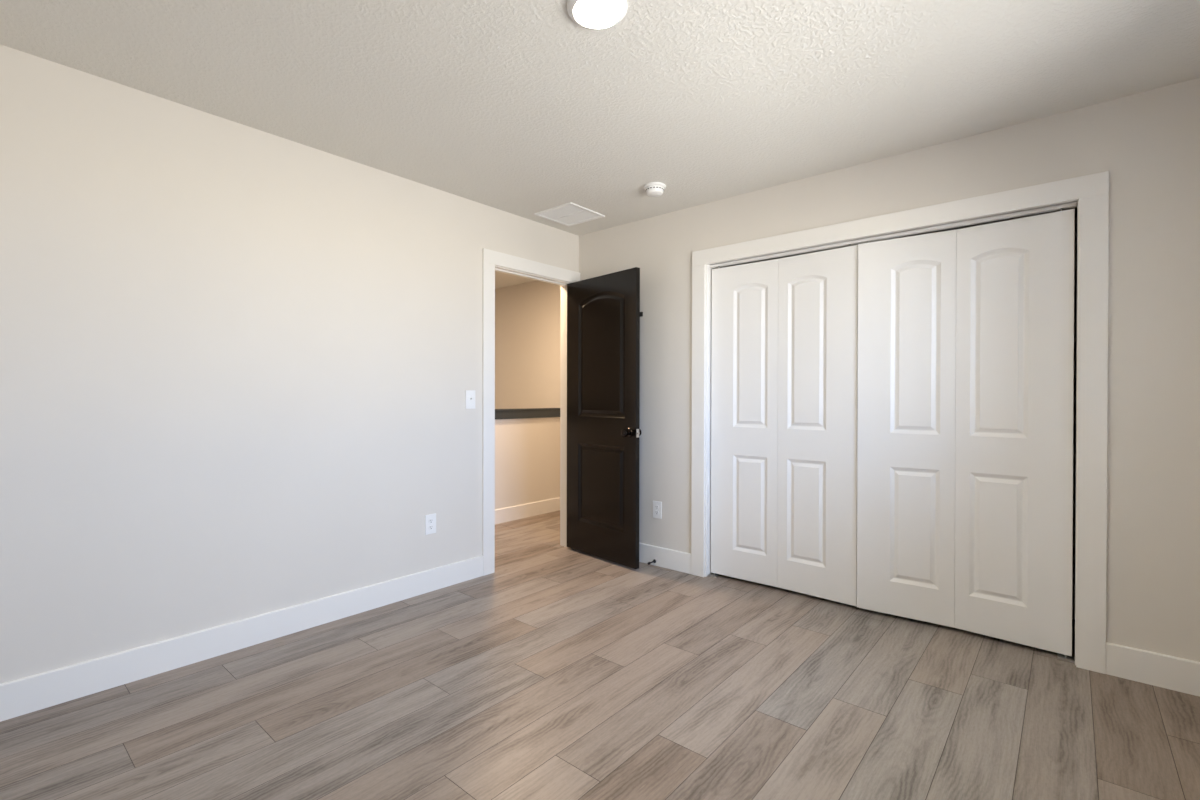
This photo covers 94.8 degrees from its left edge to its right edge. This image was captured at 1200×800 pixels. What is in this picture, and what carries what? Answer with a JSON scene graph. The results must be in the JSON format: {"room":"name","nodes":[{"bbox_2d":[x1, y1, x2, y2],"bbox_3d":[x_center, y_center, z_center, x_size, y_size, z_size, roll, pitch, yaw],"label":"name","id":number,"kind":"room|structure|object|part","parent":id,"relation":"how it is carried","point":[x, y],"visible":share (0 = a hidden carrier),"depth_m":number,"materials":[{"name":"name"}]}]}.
{"room":"empty bedroom","nodes":[
{"label":"empty bedroom","id":0,"kind":"room"},
{"bbox_2d":[0,44,578,683],"bbox_3d":[-1.398,-0.065,2.983,0.115,2.440,3.660,0,0,40],"label":"wall","id":1,"kind":"structure","parent":0,"point":[239,362],"depth_m":2.47,"materials":[{"name":"paint"}]},
{"bbox_2d":[0,555,482,721],"bbox_3d":[-1.655,1.091,2.589,0.014,0.132,2.723,0,0,40],"label":"baseboard","id":2,"kind":"structure","parent":1,"relation":"attached to","point":[18,697],"depth_m":2.46,"materials":[{"name":"white paint"}]},
{"bbox_2d":[425,513,435,534],"bbox_3d":[-1.022,0.750,3.335,0.008,0.118,0.074,0,0,40],"label":"outlet","id":3,"kind":"object","parent":1,"relation":"attached to","point":[430,520],"visible":1,"depth_m":3.33,"materials":[{"name":"white plastic"}]},
{"bbox_2d":[466,390,474,408],"bbox_3d":[-0.827,-0.003,3.547,0.023,0.118,0.074,0,0,40],"label":"light switch","id":4,"kind":"object","parent":1,"relation":"attached to","point":[470,394],"visible":1,"depth_m":3.55,"materials":[{"name":"white plastic"}]},
{"bbox_2d":[482,248,579,575],"bbox_3d":[-0.508,0.079,4.029,0.151,2.147,0.961,0,0,40],"label":"door frame","id":5,"kind":"structure","parent":1,"relation":"attached to","point":[492,261],"depth_m":3.68,"materials":[{"name":"white paint"}]},
{"bbox_3d":[-0.739,0.126,3.656,0.018,2.056,0.093,0,0,40],"label":"casing","id":6,"kind":"part","parent":5,"relation":"part of","materials":[{"name":"white paint"}]},
{"bbox_3d":[-0.463,-0.949,3.972,0.018,0.091,0.936,0,0,40],"label":"casing","id":7,"kind":"part","parent":5,"relation":"part of","materials":[{"name":"white paint"}]},
{"bbox_3d":[-0.278,0.123,4.403,0.018,2.056,0.093,0,0,40],"label":"casing","id":8,"kind":"part","parent":5,"relation":"part of","materials":[{"name":"white paint"}]},
{"bbox_2d":[567,267,642,568],"bbox_3d":[0.005,0.122,3.998,0.165,2.030,0.772,0,0,-42],"label":"door","id":9,"kind":"structure","parent":5,"relation":"attached to","point":[604,314],"depth_m":3.95,"materials":[{"name":"brown paint"}]},
{"bbox_3d":[0.014,0.619,3.990,0.035,0.590,0.499,0,0,-42],"label":"panel","id":10,"kind":"part","parent":9,"relation":"part of","materials":[{"name":"brown paint"}]},
{"bbox_3d":[0.016,-0.327,3.985,0.035,0.899,0.499,0,0,-42],"label":"panel","id":11,"kind":"part","parent":9,"relation":"part of","materials":[{"name":"brown paint"}]},
{"bbox_3d":[0.175,0.223,3.732,0.065,0.064,0.064,0,0,-42],"label":"knob","id":12,"kind":"part","parent":9,"relation":"part of","materials":[{"name":"brown metal"}]},
{"bbox_2d":[495,417,559,509],"bbox_3d":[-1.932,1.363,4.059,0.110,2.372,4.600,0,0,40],"label":"wall","id":13,"kind":"structure","parent":0,"point":[527,450],"depth_m":5.39,"materials":[{"name":"paint"}]},
{"bbox_2d":[495,497,559,523],"bbox_3d":[-1.884,1.083,4.017,0.014,0.132,4.600,0,0,40],"label":"baseboard","id":14,"kind":"structure","parent":13,"relation":"attached to","point":[517,512],"depth_m":5.38,"materials":[{"name":"white paint"}]},
{"bbox_2d":[495,408,559,418],"bbox_3d":[-1.929,0.135,4.053,0.160,0.094,4.597,0,0,40],"label":"cap rail","id":15,"kind":"object","parent":13,"relation":"on","point":[515,413],"visible":0.22,"depth_m":5.38,"materials":[{"name":"grey paint"}]},
{"bbox_2d":[495,281,560,408],"bbox_3d":[-0.524,0.624,5.944,2.385,3.840,0.100,0,0,40],"label":"wall","id":16,"kind":"structure","parent":0,"point":[527,315],"depth_m":6.11,"materials":[{"name":"paint"}]},
{"bbox_2d":[0,510,1199,799],"bbox_3d":[-0.165,1.210,2.554,4.750,0.100,4.600,0,0,40],"label":"floor","id":17,"kind":"structure","parent":0,"point":[559,672],"depth_m":2.06,"materials":[{"name":"beige laminate"}]},
{"bbox_2d":[0,0,1199,288],"bbox_3d":[-0.612,-1.333,2.917,6.155,0.100,4.815,0,0,40],"label":"ceiling","id":18,"kind":"structure","parent":0,"point":[521,108],"depth_m":2.18,"materials":[{"name":"paint"}]},
{"bbox_2d":[534,202,604,226],"bbox_3d":[-0.210,-1.281,3.825,0.350,0.009,0.350,0,0,40],"label":"ceiling vent","id":19,"kind":"object","parent":18,"relation":"in","point":[568,214],"visible":1,"depth_m":3.81,"materials":[{"name":"white plastic"}]},
{"bbox_2d":[567,0,626,29],"bbox_3d":[-0.009,-1.265,1.792,0.196,0.021,0.196,0,0,40],"label":"recessed light","id":20,"kind":"object","parent":18,"relation":"in","point":[590,14],"visible":1,"depth_m":1.79,"materials":[{"name":"white plastic"}]},
{"bbox_2d":[644,182,665,196],"bbox_3d":[0.328,-1.256,3.309,0.132,0.053,0.132,0,0,40],"label":"smoke detector","id":21,"kind":"object","parent":18,"relation":"attached to","point":[653,189],"visible":1,"depth_m":3.27,"materials":[{"name":"white plastic"}]},
{"bbox_3d":[0.328,-1.275,3.309,0.132,0.015,0.132,0,0,40],"label":"plate","id":22,"kind":"part","parent":21,"relation":"part of","materials":[{"name":"white plastic"}]},
{"bbox_2d":[579,77,1199,661],"bbox_3d":[1.217,-0.060,3.235,3.770,2.440,0.115,0,0,40],"label":"wall","id":23,"kind":"structure","parent":0,"point":[1148,142],"depth_m":2.34,"materials":[{"name":"paint"}]},
{"bbox_2d":[653,501,661,518],"bbox_3d":[0.399,0.766,3.853,0.074,0.118,0.008,0,0,40],"label":"outlet","id":24,"kind":"object","parent":23,"relation":"attached to","point":[657,506],"visible":1,"depth_m":3.85,"materials":[{"name":"white plastic"}]},
{"bbox_2d":[639,543,690,573],"bbox_3d":[0.224,1.088,3.999,1.020,0.132,0.014,0,0,40],"label":"baseboard","id":25,"kind":"structure","parent":23,"relation":"attached to","point":[676,560],"depth_m":3.80,"materials":[{"name":"white paint"}]},
{"bbox_2d":[707,244,857,605],"bbox_3d":[1.082,0.137,3.356,0.915,2.043,0.059,0,0,39],"label":"door","id":26,"kind":"structure","parent":23,"relation":"in","point":[784,354],"depth_m":3.31,"materials":[{"name":"white paint"}]},
{"bbox_3d":[0.950,0.656,3.480,0.226,0.609,0.032,0,0,39],"label":"panel","id":27,"kind":"part","parent":26,"relation":"part of","materials":[{"name":"white paint"}]},
{"bbox_3d":[0.952,-0.279,3.476,0.226,0.902,0.032,0,0,39],"label":"panel","id":28,"kind":"part","parent":26,"relation":"part of","materials":[{"name":"white paint"}]},
{"bbox_3d":[1.219,0.657,3.249,0.228,0.609,0.032,0,0,42],"label":"panel","id":29,"kind":"part","parent":26,"relation":"part of","materials":[{"name":"white paint"}]},
{"bbox_3d":[1.221,-0.277,3.245,0.228,0.902,0.032,0,0,42],"label":"panel","id":30,"kind":"part","parent":26,"relation":"part of","materials":[{"name":"white paint"}]},
{"bbox_2d":[691,171,1108,673],"bbox_3d":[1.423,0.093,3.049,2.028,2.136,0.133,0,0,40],"label":"closet frame","id":31,"kind":"object","parent":23,"relation":"attached to","point":[1090,193],"visible":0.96,"depth_m":2.42,"materials":[{"name":"white paint"}]},
{"bbox_3d":[0.648,0.137,3.633,0.093,2.040,0.018,0,0,40],"label":"casing","id":32,"kind":"part","parent":31,"relation":"part of","materials":[{"name":"white paint"}]},
{"bbox_3d":[1.387,-0.927,3.001,2.028,0.096,0.018,0,0,40],"label":"casing","id":33,"kind":"part","parent":31,"relation":"part of","materials":[{"name":"white paint"}]},
{"bbox_3d":[2.121,0.146,2.379,0.095,2.040,0.018,0,0,40],"label":"casing","id":34,"kind":"part","parent":31,"relation":"part of","materials":[{"name":"white paint"}]},
{"bbox_2d":[857,208,1074,663],"bbox_3d":[1.778,0.142,2.759,0.912,2.043,0.076,0,0,40],"label":"door","id":35,"kind":"structure","parent":23,"relation":"in","point":[966,335],"depth_m":2.72,"materials":[{"name":"white paint"}]},
{"bbox_3d":[1.644,0.660,2.886,0.226,0.609,0.032,0,0,36],"label":"panel","id":36,"kind":"part","parent":35,"relation":"part of","materials":[{"name":"white paint"}]},
{"bbox_3d":[1.646,-0.275,2.881,0.226,0.902,0.032,0,0,36],"label":"panel","id":37,"kind":"part","parent":35,"relation":"part of","materials":[{"name":"white paint"}]},
{"bbox_3d":[1.918,0.662,2.659,0.228,0.609,0.032,0,0,43],"label":"panel","id":38,"kind":"part","parent":35,"relation":"part of","materials":[{"name":"white paint"}]},
{"bbox_3d":[1.920,-0.273,2.655,0.228,0.902,0.032,0,0,43],"label":"panel","id":39,"kind":"part","parent":35,"relation":"part of","materials":[{"name":"white paint"}]},
{"bbox_2d":[1106,642,1199,696],"bbox_3d":[2.333,1.101,2.204,0.464,0.132,0.014,0,0,40],"label":"baseboard","id":40,"kind":"structure","parent":23,"relation":"attached to","point":[1178,674],"depth_m":2.26,"materials":[{"name":"white paint"}]}
]}

